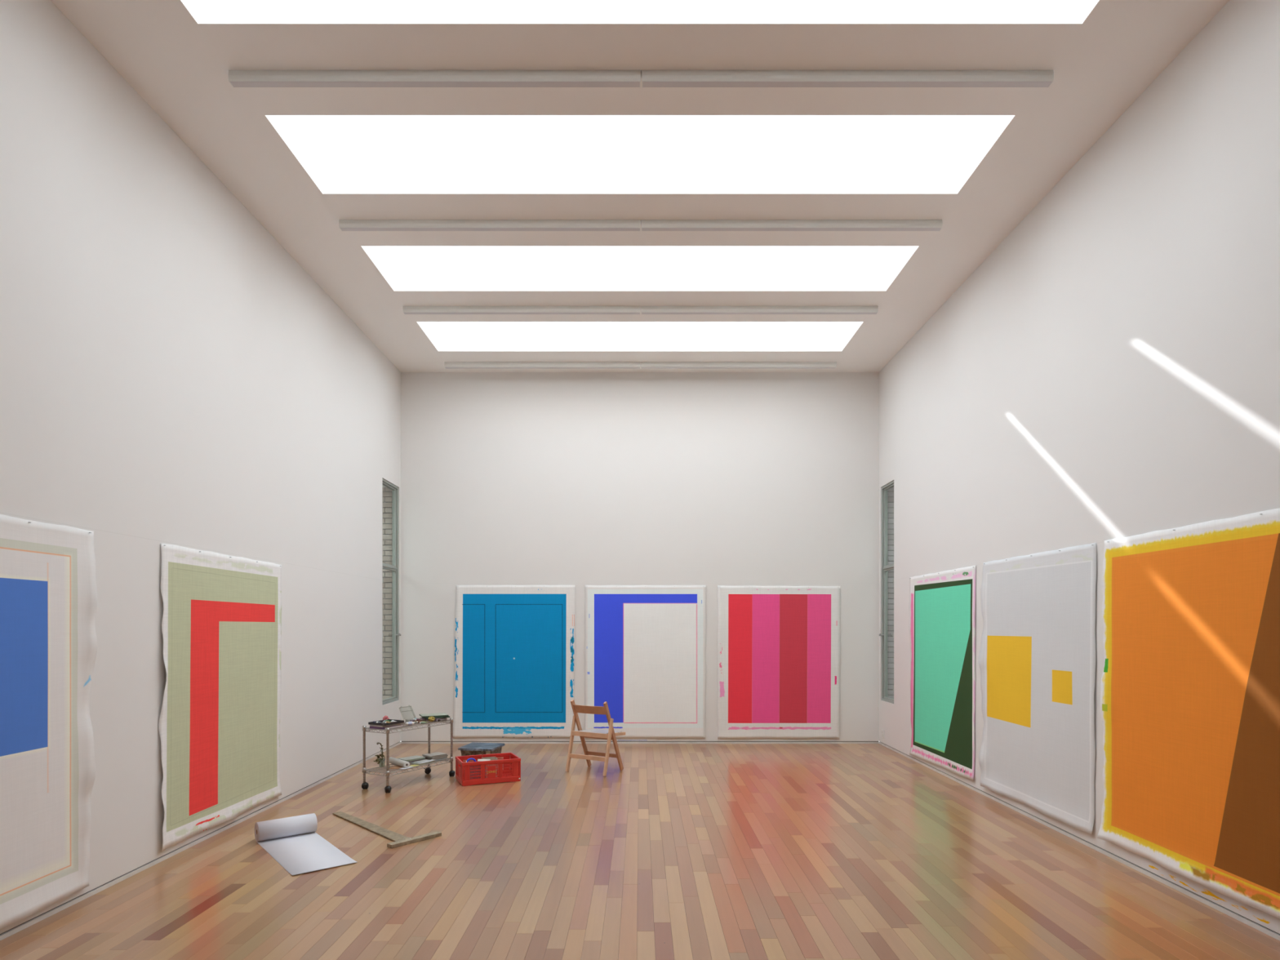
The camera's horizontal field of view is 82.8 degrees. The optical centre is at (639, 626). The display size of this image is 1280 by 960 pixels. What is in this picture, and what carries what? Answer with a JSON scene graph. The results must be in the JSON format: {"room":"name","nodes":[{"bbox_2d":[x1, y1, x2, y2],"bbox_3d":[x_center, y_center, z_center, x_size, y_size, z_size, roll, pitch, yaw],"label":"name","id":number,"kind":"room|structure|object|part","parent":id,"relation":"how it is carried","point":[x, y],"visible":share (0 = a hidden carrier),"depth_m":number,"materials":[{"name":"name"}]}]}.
{"room":"art studio","nodes":[
{"label":"art studio","id":0,"kind":"room"},
{"bbox_2d":[0,0,400,933],"bbox_3d":[-3.381,-0.995,3.495,0.250,5.123,13.390,0,0,0],"label":"wall","id":1,"kind":"structure","parent":0,"point":[171,373],"depth_m":4.87,"materials":[{"name":"paint"}]},
{"bbox_2d":[0,514,97,928],"bbox_3d":[-3.225,0.481,3.433,0.057,2.099,1.775,0,0,0],"label":"canvas","id":2,"kind":"object","parent":1,"relation":"attached to","point":[48,588],"visible":1,"depth_m":3.95,"materials":[{"name":"fabric"}]},
{"bbox_2d":[0,742,400,940],"bbox_3d":[-3.284,1.583,3.345,0.063,0.033,13.090,0,0,0],"label":"baseboard","id":3,"kind":"structure","parent":1,"relation":"attached to","point":[18,928],"depth_m":4.88,"materials":[{"name":"paint"}]},
{"bbox_2d":[158,543,281,852],"bbox_3d":[-3.240,0.479,5.742,0.049,2.091,1.685,0,0,-1],"label":"canvas","id":4,"kind":"object","parent":1,"relation":"attached to","point":[219,724],"visible":1,"depth_m":5.58,"materials":[{"name":"fabric"}]},
{"bbox_2d":[382,478,400,705],"bbox_3d":[-3.281,-0.438,9.505,0.119,2.881,0.650,0,0,0],"label":"window","id":5,"kind":"structure","parent":1,"relation":"in","point":[394,567],"depth_m":9.77,"materials":[{"name":"metal"}]},
{"bbox_3d":[-3.306,-1.317,9.505,0.040,1.061,0.580,0,0,0],"label":"sash","id":6,"kind":"part","parent":5,"relation":"part of","materials":[{"name":"metal"}]},
{"bbox_3d":[-3.306,0.105,9.505,0.040,1.736,0.580,0,0,0],"label":"sash","id":7,"kind":"part","parent":5,"relation":"part of","materials":[{"name":"metal"}]},
{"bbox_2d":[50,0,1229,372],"bbox_3d":[0.000,-3.795,3.495,7.012,0.677,13.390,0,0,0],"label":"ceiling","id":8,"kind":"structure","parent":0,"point":[302,161],"depth_m":5.81,"materials":[{"name":"paint"}]},
{"bbox_2d":[227,70,640,87],"bbox_3d":[-1.277,-3.422,4.543,2.562,0.068,0.067,0,0,0],"label":"ceiling light","id":9,"kind":"object","parent":8,"relation":"attached to","point":[237,78],"visible":1,"depth_m":4.51,"materials":[{"name":"white metal"}]},
{"bbox_2d":[230,81,639,87],"bbox_3d":[-1.277,-3.390,4.543,2.550,0.004,0.046,0,0,0],"label":"diffuser","id":10,"kind":"object","parent":9,"relation":"attached to","point":[235,84],"depth_m":4.54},
{"bbox_2d":[338,219,640,231],"bbox_3d":[-1.277,-3.422,6.204,2.562,0.068,0.067,0,0,0],"label":"ceiling light","id":11,"kind":"object","parent":8,"relation":"attached to","point":[344,224],"visible":1,"depth_m":6.17,"materials":[{"name":"white metal"}]},
{"bbox_2d":[340,227,639,231],"bbox_3d":[-1.277,-3.390,6.204,2.550,0.004,0.046,0,0,0],"label":"diffuser","id":12,"kind":"object","parent":11,"relation":"attached to","point":[341,228],"depth_m":6.19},
{"bbox_2d":[403,306,639,314],"bbox_3d":[-1.277,-3.422,7.869,2.562,0.068,0.067,0,0,0],"label":"ceiling light","id":13,"kind":"object","parent":8,"relation":"attached to","point":[406,309],"visible":1,"depth_m":7.84,"materials":[{"name":"white metal"}]},
{"bbox_2d":[404,312,639,314],"bbox_3d":[-1.277,-3.390,7.869,2.550,0.004,0.046,0,0,0],"label":"diffuser","id":14,"kind":"object","parent":13,"relation":"attached to","point":[404,313],"depth_m":7.87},
{"bbox_2d":[444,361,639,368],"bbox_3d":[-1.277,-3.422,9.529,2.562,0.068,0.067,0,0,0],"label":"ceiling light","id":15,"kind":"object","parent":8,"relation":"attached to","point":[446,364],"visible":1,"depth_m":9.50,"materials":[{"name":"white metal"}]},
{"bbox_2d":[445,367,639,368],"bbox_3d":[-1.277,-3.390,9.529,2.550,0.004,0.046,0,0,0],"label":"diffuser","id":16,"kind":"object","parent":15,"relation":"attached to","point":[446,367],"depth_m":9.52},
{"bbox_2d":[640,361,836,368],"bbox_3d":[1.291,-3.422,9.529,2.558,0.068,0.067,0,0,0],"label":"ceiling light","id":17,"kind":"object","parent":8,"relation":"attached to","point":[643,364],"visible":1,"depth_m":9.50,"materials":[{"name":"white metal"}]},
{"bbox_2d":[641,367,835,368],"bbox_3d":[1.291,-3.390,9.529,2.546,0.004,0.046,0,0,0],"label":"diffuser","id":18,"kind":"object","parent":17,"relation":"attached to","point":[642,367],"depth_m":9.52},
{"bbox_2d":[640,306,878,314],"bbox_3d":[1.291,-3.422,7.869,2.558,0.068,0.067,0,0,0],"label":"ceiling light","id":19,"kind":"object","parent":8,"relation":"attached to","point":[644,309],"visible":1,"depth_m":7.84,"materials":[{"name":"white metal"}]},
{"bbox_2d":[641,312,876,314],"bbox_3d":[1.291,-3.390,7.869,2.546,0.004,0.046,0,0,0],"label":"diffuser","id":20,"kind":"object","parent":19,"relation":"attached to","point":[642,313],"depth_m":7.87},
{"bbox_2d":[641,219,942,231],"bbox_3d":[1.291,-3.422,6.204,2.558,0.068,0.067,0,0,0],"label":"ceiling light","id":21,"kind":"object","parent":8,"relation":"attached to","point":[646,224],"visible":1,"depth_m":6.17,"materials":[{"name":"white metal"}]},
{"bbox_2d":[642,227,941,231],"bbox_3d":[1.291,-3.390,6.204,2.546,0.004,0.046,0,0,0],"label":"diffuser","id":22,"kind":"object","parent":21,"relation":"attached to","point":[643,228],"depth_m":6.20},
{"bbox_2d":[641,70,1053,87],"bbox_3d":[1.291,-3.422,4.543,2.558,0.068,0.067,0,0,0],"label":"ceiling light","id":23,"kind":"object","parent":8,"relation":"attached to","point":[650,78],"visible":1,"depth_m":4.51,"materials":[{"name":"white metal"}]},
{"bbox_2d":[643,81,1051,87],"bbox_3d":[1.291,-3.390,4.543,2.546,0.004,0.046,0,0,0],"label":"diffuser","id":24,"kind":"object","parent":23,"relation":"attached to","point":[646,84],"depth_m":4.54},
{"bbox_2d":[0,741,1279,959],"bbox_3d":[0.000,1.660,3.395,7.012,0.120,13.590,0,0,0],"label":"floor","id":25,"kind":"structure","parent":0,"point":[684,851],"depth_m":4.55,"materials":[{"name":"brown wood"}]},
{"bbox_2d":[254,813,356,875],"bbox_3d":[-2.397,1.528,5.170,0.407,0.145,1.038,0,0,-40],"label":"paper roll","id":26,"kind":"object","parent":25,"relation":"on","point":[293,842],"visible":1,"depth_m":5.27,"materials":[{"name":"paper"}]},
{"bbox_2d":[332,811,441,848],"bbox_3d":[-2.120,1.586,5.790,1.245,0.028,0.421,0,0,41],"label":"t-square","id":27,"kind":"object","parent":25,"relation":"on","point":[399,840],"visible":1,"depth_m":5.53,"materials":[{"name":"brown wood"}]},
{"bbox_3d":[-2.176,1.592,5.787,1.167,0.010,0.110,0,0,43],"label":"blade","id":28,"kind":"part","parent":27,"relation":"part of","materials":[{"name":"brown wood"}]},
{"bbox_2d":[361,717,455,792],"bbox_3d":[-2.357,1.288,7.437,0.406,0.624,0.934,0,0,29],"label":"wire cart","id":29,"kind":"object","parent":25,"relation":"on","point":[365,784],"visible":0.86,"depth_m":7.15,"materials":[{"name":"silver metal"}]},
{"bbox_3d":[-2.704,1.256,7.123,0.025,0.559,0.025,0,0,29],"label":"post","id":30,"kind":"part","parent":29,"relation":"part of","materials":[{"name":"silver metal"}]},
{"bbox_2d":[373,742,385,766],"bbox_3d":[-2.605,1.285,7.254,0.116,0.245,0.089,0,0,-21],"label":"dried plant","id":31,"kind":"object","parent":29,"relation":"on","point":[382,752],"visible":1,"depth_m":7.25,"materials":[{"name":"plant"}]},
{"bbox_3d":[-2.593,1.280,7.260,0.048,0.235,0.010,0,0,0],"label":"stem","id":32,"kind":"part","parent":31,"relation":"part of","materials":[{"name":"brown plant"}]},
{"bbox_2d":[369,724,402,729],"bbox_3d":[-2.499,0.988,7.158,0.200,0.018,0.240,0,0,26],"label":"magazine","id":33,"kind":"object","parent":29,"relation":"on","point":[397,726],"visible":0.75,"depth_m":7.07,"materials":[{"name":"paper"}]},
{"bbox_2d":[369,723,401,727],"bbox_3d":[-2.508,0.970,7.163,0.190,0.018,0.230,0,0,31],"label":"sketchbook","id":34,"kind":"object","parent":33,"relation":"on","point":[397,723],"visible":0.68,"depth_m":7.08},
{"bbox_2d":[368,719,404,725],"bbox_3d":[-2.499,0.949,7.158,0.210,0.022,0.260,0,0,27],"label":"paint tray","id":35,"kind":"object","parent":34,"relation":"on","point":[381,723],"visible":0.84,"depth_m":7.09,"materials":[{"name":"black plastic"}]},
{"bbox_2d":[382,715,389,719],"bbox_3d":[-2.564,0.947,7.325,0.070,0.101,0.054,0,0,0],"label":"crumpled paper","id":36,"kind":"object","parent":29,"relation":"on","point":[385,717],"visible":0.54,"depth_m":7.31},
{"bbox_3d":[-2.420,1.256,6.965,0.025,0.559,0.025,0,0,29],"label":"post","id":37,"kind":"part","parent":29,"relation":"part of","materials":[{"name":"silver metal"}]},
{"bbox_2d":[389,765,402,768],"bbox_3d":[-2.424,1.406,7.231,0.100,0.002,0.160,0,0,12],"label":"paper sheet","id":38,"kind":"object","parent":29,"relation":"on","point":[394,766],"visible":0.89,"depth_m":7.21,"materials":[{"name":"beige paper"}]},
{"bbox_2d":[388,756,409,768],"bbox_3d":[-2.435,1.375,7.330,0.063,0.063,0.361,0,0,-44],"label":"roll","id":39,"kind":"object","parent":29,"relation":"on","point":[400,762],"visible":0.98,"depth_m":7.27,"materials":[{"name":"white paper"}]},
{"bbox_2d":[364,758,450,776],"bbox_3d":[-2.353,1.426,7.420,0.333,0.036,0.868,0,0,29],"label":"wire shelf","id":40,"kind":"object","parent":29,"relation":"attached to","point":[387,772],"depth_m":7.19,"materials":[{"name":"silver metal"}]},
{"bbox_2d":[364,720,450,733],"bbox_3d":[-2.353,1.016,7.420,0.333,0.036,0.868,0,0,29],"label":"wire shelf","id":41,"kind":"object","parent":29,"relation":"attached to","point":[387,731],"depth_m":7.25,"materials":[{"name":"silver metal"}]},
{"bbox_2d":[404,721,416,725],"bbox_3d":[-2.305,0.980,7.314,0.108,0.035,0.035,0,0,-41],"label":"tube","id":42,"kind":"object","parent":29,"relation":"on","point":[408,723],"visible":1,"depth_m":7.29,"materials":[{"name":"white plastic"}]},
{"bbox_2d":[408,758,426,763],"bbox_3d":[-2.366,1.397,7.571,0.150,0.020,0.240,0,0,36],"label":"book","id":43,"kind":"object","parent":29,"relation":"on","point":[413,761],"visible":0.25,"depth_m":7.50,"materials":[{"name":"grey paper"}]},
{"bbox_2d":[397,755,425,761],"bbox_3d":[-2.382,1.380,7.574,0.160,0.014,0.230,0,0,41],"label":"open book","id":44,"kind":"object","parent":43,"relation":"on","point":[411,757],"visible":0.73,"depth_m":7.56,"materials":[{"name":"white paper"}]},
{"bbox_2d":[411,760,434,764],"bbox_3d":[-2.230,1.401,7.466,0.120,0.012,0.220,0,0,25],"label":"catalogue","id":45,"kind":"object","parent":29,"relation":"on","point":[412,763],"visible":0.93,"depth_m":7.41,"materials":[{"name":"paper"}]},
{"bbox_2d":[417,759,434,763],"bbox_3d":[-2.194,1.393,7.469,0.060,0.004,0.220,0,0,26],"label":"paper sheet","id":46,"kind":"object","parent":45,"relation":"on","point":[431,759],"visible":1,"depth_m":7.48,"materials":[{"name":"white paper"}]},
{"bbox_3d":[-2.286,1.256,7.875,0.025,0.559,0.025,0,0,29],"label":"post","id":47,"kind":"part","parent":29,"relation":"part of","materials":[{"name":"silver metal"}]},
{"bbox_2d":[427,715,435,721],"bbox_3d":[-2.169,0.968,7.564,0.074,0.059,0.096,0,0,0],"label":"rag","id":48,"kind":"object","parent":29,"relation":"on","point":[432,718],"visible":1,"depth_m":7.54,"materials":[{"name":"yellow fabric"}]},
{"bbox_3d":[-2.002,1.256,7.716,0.025,0.559,0.025,0,0,29],"label":"post","id":49,"kind":"part","parent":29,"relation":"part of","materials":[{"name":"silver metal"}]},
{"bbox_3d":[-2.190,0.993,7.713,0.220,0.009,0.155,0,0,27],"label":"magazine","id":50,"kind":"object","parent":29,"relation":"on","visible":0},
{"bbox_3d":[-2.180,0.983,7.718,0.220,0.009,0.155,0,0,32],"label":"magazine","id":51,"kind":"object","parent":50,"relation":"on","visible":0},
{"bbox_3d":[-2.196,0.974,7.710,0.220,0.009,0.155,0,0,24],"label":"magazine","id":52,"kind":"object","parent":51,"relation":"on","visible":0},
{"bbox_2d":[424,715,449,719],"bbox_3d":[-2.178,0.961,7.734,0.250,0.014,0.230,0,0,-29],"label":"board","id":53,"kind":"object","parent":52,"relation":"on","point":[446,716],"visible":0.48,"depth_m":7.64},
{"bbox_2d":[418,712,448,717],"bbox_3d":[-2.194,0.947,7.726,0.270,0.014,0.220,0,0,-25],"label":"board","id":54,"kind":"object","parent":53,"relation":"on","point":[439,714],"visible":1,"depth_m":7.70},
{"bbox_3d":[-2.194,0.947,7.726,0.270,0.013,0.220,0,0,-25],"label":"board panel","id":55,"kind":"part","parent":54,"relation":"part of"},
{"bbox_3d":[-2.172,1.405,7.703,0.220,0.004,0.150,0,0,38],"label":"paper sheet","id":56,"kind":"object","parent":29,"relation":"on","visible":0},
{"bbox_2d":[425,755,447,759],"bbox_3d":[-2.172,1.392,7.703,0.160,0.014,0.200,0,0,39],"label":"newspaper","id":57,"kind":"object","parent":56,"relation":"on","point":[446,756],"visible":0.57,"depth_m":7.63,"materials":[{"name":"grey paper"}]},
{"bbox_2d":[423,754,448,758],"bbox_3d":[-2.168,1.378,7.712,0.160,0.014,0.200,0,0,38],"label":"newspaper","id":58,"kind":"object","parent":57,"relation":"on","point":[446,754],"visible":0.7,"depth_m":7.66,"materials":[{"name":"grey paper"}]},
{"bbox_2d":[422,751,446,757],"bbox_3d":[-2.175,1.363,7.699,0.160,0.014,0.200,0,0,41],"label":"newspaper","id":59,"kind":"object","parent":58,"relation":"on","point":[437,753],"visible":1,"depth_m":7.66,"materials":[{"name":"white paper"}]},
{"bbox_2d":[455,752,520,786],"bbox_3d":[-1.581,1.482,7.548,0.599,0.235,0.396,0,0,-24],"label":"crate","id":60,"kind":"object","parent":25,"relation":"on","point":[508,768],"visible":0.9,"depth_m":7.41,"materials":[{"name":"red plastic"}]},
{"bbox_3d":[-1.844,1.472,7.431,0.012,0.155,0.350,0,0,-24],"label":"panel","id":61,"kind":"part","parent":60,"relation":"part of","materials":[{"name":"red plastic"}]},
{"bbox_2d":[466,757,485,779],"bbox_3d":[-1.678,1.466,7.428,0.210,0.244,0.044,0,0,-27],"label":"scrub brush","id":62,"kind":"object","parent":60,"relation":"in","point":[471,758],"visible":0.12,"depth_m":7.42,"materials":[{"name":"blue plastic"}]},
{"bbox_2d":[457,742,505,755],"bbox_3d":[-1.945,1.534,8.931,0.451,0.127,0.472,0,0,10],"label":"box","id":63,"kind":"object","parent":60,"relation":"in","point":[473,748],"visible":0.84,"depth_m":8.79,"materials":[{"name":"grey plastic"}]},
{"bbox_3d":[-1.945,1.485,8.931,0.451,0.029,0.472,0,0,10],"label":"lid","id":64,"kind":"part","parent":63,"relation":"part of","materials":[{"name":"plastic"}]},
{"bbox_3d":[-1.657,1.472,7.718,0.555,0.155,0.014,0,0,-24],"label":"panel","id":65,"kind":"part","parent":60,"relation":"part of","materials":[{"name":"red plastic"}]},
{"bbox_2d":[477,756,497,777],"bbox_3d":[-1.596,1.485,7.579,0.211,0.206,0.159,0,0,-27],"label":"carton","id":66,"kind":"object","parent":60,"relation":"in","point":[489,758],"visible":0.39,"depth_m":7.58,"materials":[{"name":"white cardboard"}]},
{"bbox_3d":[-1.581,1.574,7.548,0.595,0.052,0.390,0,0,-24],"label":"frame","id":67,"kind":"part","parent":60,"relation":"part of","materials":[{"name":"red plastic"}]},
{"bbox_3d":[-1.505,1.472,7.379,0.555,0.155,0.014,0,0,-24],"label":"panel","id":68,"kind":"part","parent":60,"relation":"part of","materials":[{"name":"red plastic"}]},
{"bbox_3d":[-1.318,1.472,7.666,0.012,0.155,0.350,0,0,-24],"label":"panel","id":69,"kind":"part","parent":60,"relation":"part of","materials":[{"name":"red plastic"}]},
{"bbox_2d":[565,699,625,776],"bbox_3d":[-0.472,1.207,8.041,0.516,0.794,0.500,0,0,30],"label":"folding chair","id":70,"kind":"object","parent":25,"relation":"on","point":[610,734],"visible":1,"depth_m":7.95,"materials":[{"name":"brown wood"}]},
{"bbox_3d":[-0.761,1.297,8.026,0.024,0.606,0.184,0,0,30],"label":"leg","id":71,"kind":"part","parent":70,"relation":"part of","materials":[{"name":"brown wood"}]},
{"bbox_3d":[-0.660,1.207,8.145,0.024,0.794,0.386,0,0,30],"label":"leg","id":72,"kind":"part","parent":70,"relation":"part of","materials":[{"name":"brown wood"}]},
{"bbox_3d":[-0.548,0.910,7.909,0.406,0.090,0.079,0,0,30],"label":"backrest","id":73,"kind":"part","parent":70,"relation":"part of","materials":[{"name":"brown wood"}]},
{"bbox_3d":[-0.547,1.182,7.910,0.464,0.050,0.020,0,0,30],"label":"seat rail","id":74,"kind":"part","parent":70,"relation":"part of","materials":[{"name":"brown wood"}]},
{"bbox_3d":[-0.475,1.222,8.036,0.400,0.042,0.024,0,0,30],"label":"cross rail","id":75,"kind":"part","parent":70,"relation":"part of","materials":[{"name":"brown wood"}]},
{"bbox_3d":[-0.340,1.297,7.783,0.024,0.606,0.184,0,0,30],"label":"leg","id":76,"kind":"part","parent":70,"relation":"part of","materials":[{"name":"brown wood"}]},
{"bbox_3d":[-0.288,1.207,7.930,0.024,0.794,0.386,0,0,30],"label":"leg","id":77,"kind":"part","parent":70,"relation":"part of","materials":[{"name":"brown wood"}]},
{"bbox_3d":[-0.270,1.194,7.996,0.022,0.057,0.377,0,0,32],"label":"seat rail","id":78,"kind":"part","parent":70,"relation":"part of","materials":[{"name":"brown wood"}]},
{"bbox_2d":[400,372,879,741],"bbox_3d":[0.000,-0.995,10.040,6.512,5.123,0.300,0,0,0],"label":"wall","id":79,"kind":"structure","parent":0,"point":[711,480],"depth_m":9.89,"materials":[{"name":"paint"}]},
{"bbox_2d":[453,585,575,737],"bbox_3d":[-1.713,0.482,9.879,1.664,2.080,0.024,0,0,0],"label":"canvas","id":80,"kind":"object","parent":79,"relation":"attached to","point":[514,666],"visible":0.99,"depth_m":9.88,"materials":[{"name":"fabric"}]},
{"bbox_2d":[400,741,879,743],"bbox_3d":[0.000,1.583,9.918,6.512,0.033,0.063,0,0,0],"label":"baseboard","id":81,"kind":"structure","parent":79,"relation":"attached to","point":[402,742],"depth_m":9.89,"materials":[{"name":"paint"}]},
{"bbox_2d":[584,585,706,738],"bbox_3d":[0.074,0.486,9.876,1.654,2.084,0.024,0,0,0],"label":"canvas","id":82,"kind":"object","parent":79,"relation":"attached to","point":[645,646],"visible":0.94,"depth_m":9.88,"materials":[{"name":"fabric"}]},
{"bbox_2d":[717,585,840,738],"bbox_3d":[1.891,0.490,9.879,1.679,2.083,0.024,0,0,0],"label":"canvas","id":83,"kind":"object","parent":79,"relation":"attached to","point":[779,646],"visible":1,"depth_m":9.88,"materials":[{"name":"fabric"}]},
{"bbox_2d":[879,0,1279,933],"bbox_3d":[3.381,-0.995,3.495,0.250,5.123,13.390,0,0,0],"label":"wall","id":84,"kind":"structure","parent":0,"point":[1110,369],"depth_m":4.98,"materials":[{"name":"paint"}]},
{"bbox_2d":[881,728,884,737],"bbox_3d":[3.249,1.441,9.722,0.014,0.110,0.080,0,0,0],"label":"wall outlet","id":85,"kind":"object","parent":84,"relation":"attached to","point":[882,731],"visible":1,"depth_m":9.70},
{"bbox_2d":[879,480,893,703],"bbox_3d":[3.281,-0.438,9.570,0.119,2.881,0.520,0,0,0],"label":"window","id":86,"kind":"structure","parent":84,"relation":"in","point":[885,567],"depth_m":9.77,"materials":[{"name":"metal"}]},
{"bbox_3d":[3.306,-1.317,9.570,0.040,1.061,0.450,0,0,0],"label":"sash","id":87,"kind":"part","parent":86,"relation":"part of","materials":[{"name":"metal"}]},
{"bbox_3d":[3.306,0.105,9.570,0.040,1.736,0.450,0,0,0],"label":"sash","id":88,"kind":"part","parent":86,"relation":"part of","materials":[{"name":"metal"}]},
{"bbox_2d":[908,565,976,780],"bbox_3d":[3.234,0.473,7.885,0.039,2.127,1.720,0,0,0],"label":"canvas","id":89,"kind":"object","parent":84,"relation":"attached to","point":[942,604],"visible":1,"depth_m":7.78,"materials":[{"name":"fabric"}]},
{"bbox_2d":[977,542,1096,834],"bbox_3d":[3.227,0.453,6.020,0.054,2.111,1.710,0,0,0],"label":"canvas","id":90,"kind":"object","parent":84,"relation":"attached to","point":[1037,658],"visible":1,"depth_m":5.88,"materials":[{"name":"fabric"}]},
{"bbox_2d":[879,742,1279,940],"bbox_3d":[3.284,1.583,3.345,0.063,0.033,13.090,0,0,0],"label":"baseboard","id":91,"kind":"structure","parent":84,"relation":"attached to","point":[1261,928],"depth_m":4.89,"materials":[{"name":"paint"}]},
{"bbox_2d":[1097,507,1279,919],"bbox_3d":[3.236,0.444,3.789,0.060,2.092,2.596,0,0,-1],"label":"canvas","id":92,"kind":"object","parent":84,"relation":"attached to","point":[1190,685],"visible":1,"depth_m":4.22,"materials":[{"name":"fabric"}]},
{"label":"outside","id":93,"kind":"structure","parent":0,"visible":0},
{"bbox_2d":[382,487,392,699],"bbox_3d":[-4.176,-0.225,9.931,1.660,3.850,0.221,0,0,0],"label":"brick wall","id":94,"kind":"structure","parent":93,"point":[387,493],"depth_m":9.82,"materials":[{"name":"white brick"}]},
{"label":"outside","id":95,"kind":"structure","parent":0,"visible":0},
{"bbox_2d":[887,487,893,698],"bbox_3d":[4.176,-0.225,9.931,1.660,3.850,0.221,0,0,0],"label":"brick wall","id":96,"kind":"structure","parent":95,"point":[891,491],"depth_m":9.82,"materials":[{"name":"white brick"}]}
]}

